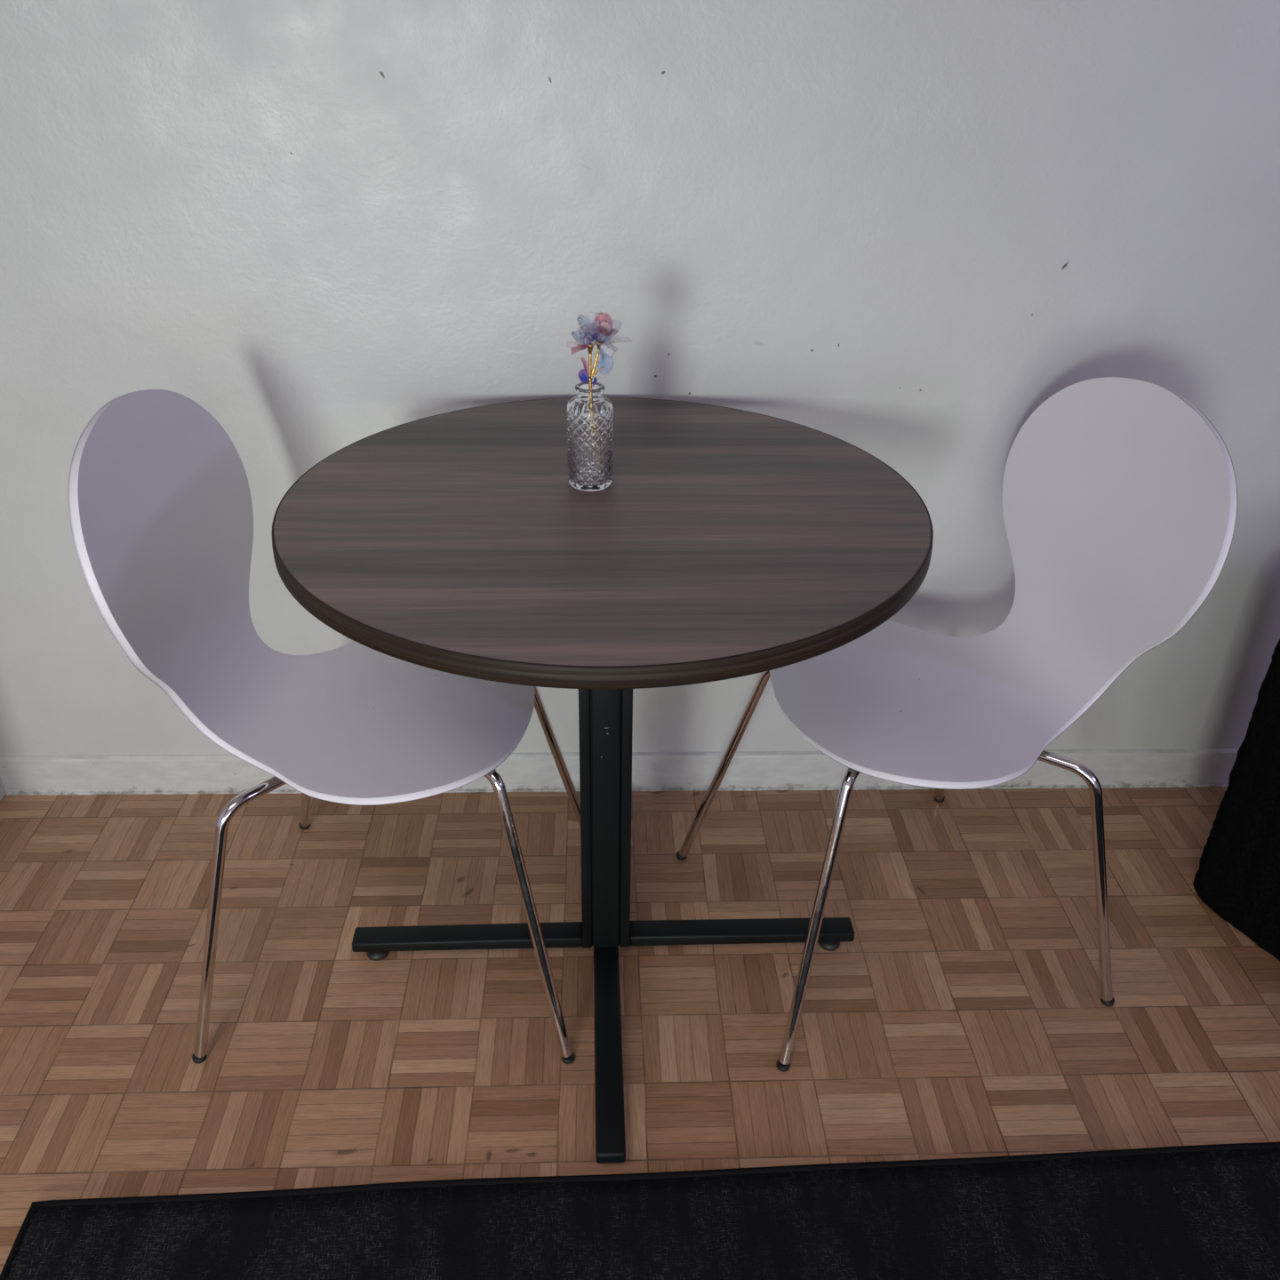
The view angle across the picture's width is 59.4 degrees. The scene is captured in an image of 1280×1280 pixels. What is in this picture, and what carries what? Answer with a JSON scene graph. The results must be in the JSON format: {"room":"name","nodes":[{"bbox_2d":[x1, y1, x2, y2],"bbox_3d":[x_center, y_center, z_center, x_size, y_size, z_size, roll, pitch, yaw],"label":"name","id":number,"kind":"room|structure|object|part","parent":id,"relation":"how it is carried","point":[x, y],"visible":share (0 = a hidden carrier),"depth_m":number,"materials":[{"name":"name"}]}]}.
{"room":"dining room","nodes":[
{"label":"dining room","id":0,"kind":"room"},
{"bbox_2d":[0,776,6,801],"bbox_3d":[-1.179,-0.717,1.244,0.128,2.500,0.343,0,30,-2],"label":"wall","id":1,"kind":"structure","parent":0,"point":[3,792],"depth_m":2.00,"materials":[{"name":"white paint"}]},
{"bbox_2d":[0,0,1279,755],"bbox_3d":[-0.302,-0.799,1.488,5.900,2.580,0.134,0,30,-2],"label":"wall","id":2,"kind":"structure","parent":0,"point":[895,231],"depth_m":1.58,"materials":[{"name":"white paint"}]},
{"bbox_2d":[0,748,1239,795],"bbox_3d":[0.696,0.238,2.062,3.672,0.082,0.011,0,30,-2],"label":"baseboard","id":3,"kind":"structure","parent":2,"relation":"attached to","point":[524,772],"depth_m":2.04,"materials":[{"name":"white paint"}]},
{"bbox_2d":[0,787,1279,1274],"bbox_3d":[-0.254,1.252,0.462,5.900,0.080,3.860,0,30,-2],"label":"floor","id":4,"kind":"structure","parent":0,"point":[964,1015],"depth_m":1.64,"materials":[{"name":"brown wood"}]},
{"bbox_2d":[68,389,580,1063],"bbox_3d":[-0.355,0.092,1.526,0.560,0.843,0.508,2,30,1],"label":"dining chair","id":5,"kind":"object","parent":4,"relation":"on","point":[160,505],"visible":0.88,"depth_m":1.44,"materials":[{"name":"white paint"}]},
{"bbox_3d":[-0.478,0.347,1.518,0.324,0.394,0.031,-25,39,-36],"label":"leg","id":6,"kind":"part","parent":5,"relation":"part of","materials":[{"name":"silver metal"}]},
{"bbox_3d":[-0.468,0.206,1.759,0.031,0.394,0.324,-25,39,-36],"label":"leg","id":7,"kind":"part","parent":5,"relation":"part of","materials":[{"name":"silver metal"}]},
{"bbox_3d":[-0.211,0.335,1.525,0.324,0.417,0.025,25,38,34],"label":"leg","id":8,"kind":"part","parent":5,"relation":"part of","materials":[{"name":"silver metal"}]},
{"bbox_3d":[-0.202,0.215,1.729,0.324,0.417,0.025,-20,36,-32],"label":"leg","id":9,"kind":"part","parent":5,"relation":"part of","materials":[{"name":"silver metal"}]},
{"bbox_2d":[271,397,933,1163],"bbox_3d":[-0.047,0.152,1.531,0.769,0.744,0.769,-1,30,-3],"label":"dining table","id":10,"kind":"object","parent":4,"relation":"on","point":[723,543],"visible":1,"depth_m":1.28,"materials":[{"name":"brown wood"}]},
{"bbox_3d":[-0.258,0.448,1.693,0.344,0.020,0.037,-1,30,-3],"label":"arm","id":11,"kind":"part","parent":10,"relation":"part of"},
{"bbox_2d":[566,381,613,491],"bbox_3d":[-0.060,-0.246,1.351,0.056,0.124,0.056,9,31,13],"label":"glass vase","id":12,"kind":"object","parent":10,"relation":"on","point":[589,413],"visible":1,"depth_m":1.33,"materials":[{"name":"clear glass"}]},
{"bbox_2d":[568,311,631,389],"bbox_3d":[-0.049,-0.286,1.325,0.076,0.193,0.063,0,30,-2],"label":"flower","id":13,"kind":"object","parent":12,"relation":"in","point":[601,331],"visible":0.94,"depth_m":1.29,"materials":[{"name":"purple plant"}]},
{"bbox_3d":[-0.052,-0.255,1.342,0.019,0.120,0.007,0,30,-2],"label":"stem","id":14,"kind":"part","parent":13,"relation":"part of","materials":[{"name":"gold metal"}]},
{"bbox_3d":[-0.043,0.550,1.524,0.037,0.020,0.341,-1,30,-3],"label":"arm","id":15,"kind":"part","parent":10,"relation":"part of"},
{"bbox_3d":[0.154,0.444,1.712,0.344,0.020,0.037,-1,30,-3],"label":"arm","id":16,"kind":"part","parent":10,"relation":"part of"},
{"bbox_2d":[0,1142,1279,1279],"bbox_3d":[0.469,1.057,0.727,2.306,0.008,1.607,-1,30,-3],"label":"area rug","id":17,"kind":"object","parent":4,"relation":"on","point":[1196,1212],"visible":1,"depth_m":1.33,"materials":[{"name":"black carpet"}]},
{"bbox_2d":[676,376,1237,1071],"bbox_3d":[0.399,0.077,1.575,0.560,0.843,0.508,-8,31,-15],"label":"dining chair","id":18,"kind":"object","parent":4,"relation":"on","point":[1120,494],"visible":0.93,"depth_m":1.51,"materials":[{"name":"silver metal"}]},
{"bbox_3d":[0.217,0.217,1.738,0.324,0.417,0.025,13,32,19],"label":"leg","id":19,"kind":"part","parent":18,"relation":"part of","materials":[{"name":"silver metal"}]},
{"bbox_3d":[0.284,0.333,1.543,0.025,0.417,0.324,20,35,29],"label":"leg","id":20,"kind":"part","parent":18,"relation":"part of","materials":[{"name":"silver metal"}]},
{"bbox_3d":[0.467,0.182,1.829,0.031,0.394,0.324,16,34,24],"label":"leg","id":21,"kind":"part","parent":18,"relation":"part of","materials":[{"name":"silver metal"}]},
{"bbox_3d":[0.545,0.318,1.598,0.324,0.394,0.031,16,34,24],"label":"leg","id":22,"kind":"part","parent":18,"relation":"part of","materials":[{"name":"silver metal"}]},
{"bbox_2d":[1192,639,1279,960],"bbox_3d":[1.129,0.217,1.621,0.332,0.576,0.413,-14,33,-23],"label":"ottoman","id":23,"kind":"object","parent":4,"relation":"on","point":[1237,876],"visible":1,"depth_m":1.71,"materials":[{"name":"black fabric"}]}
]}

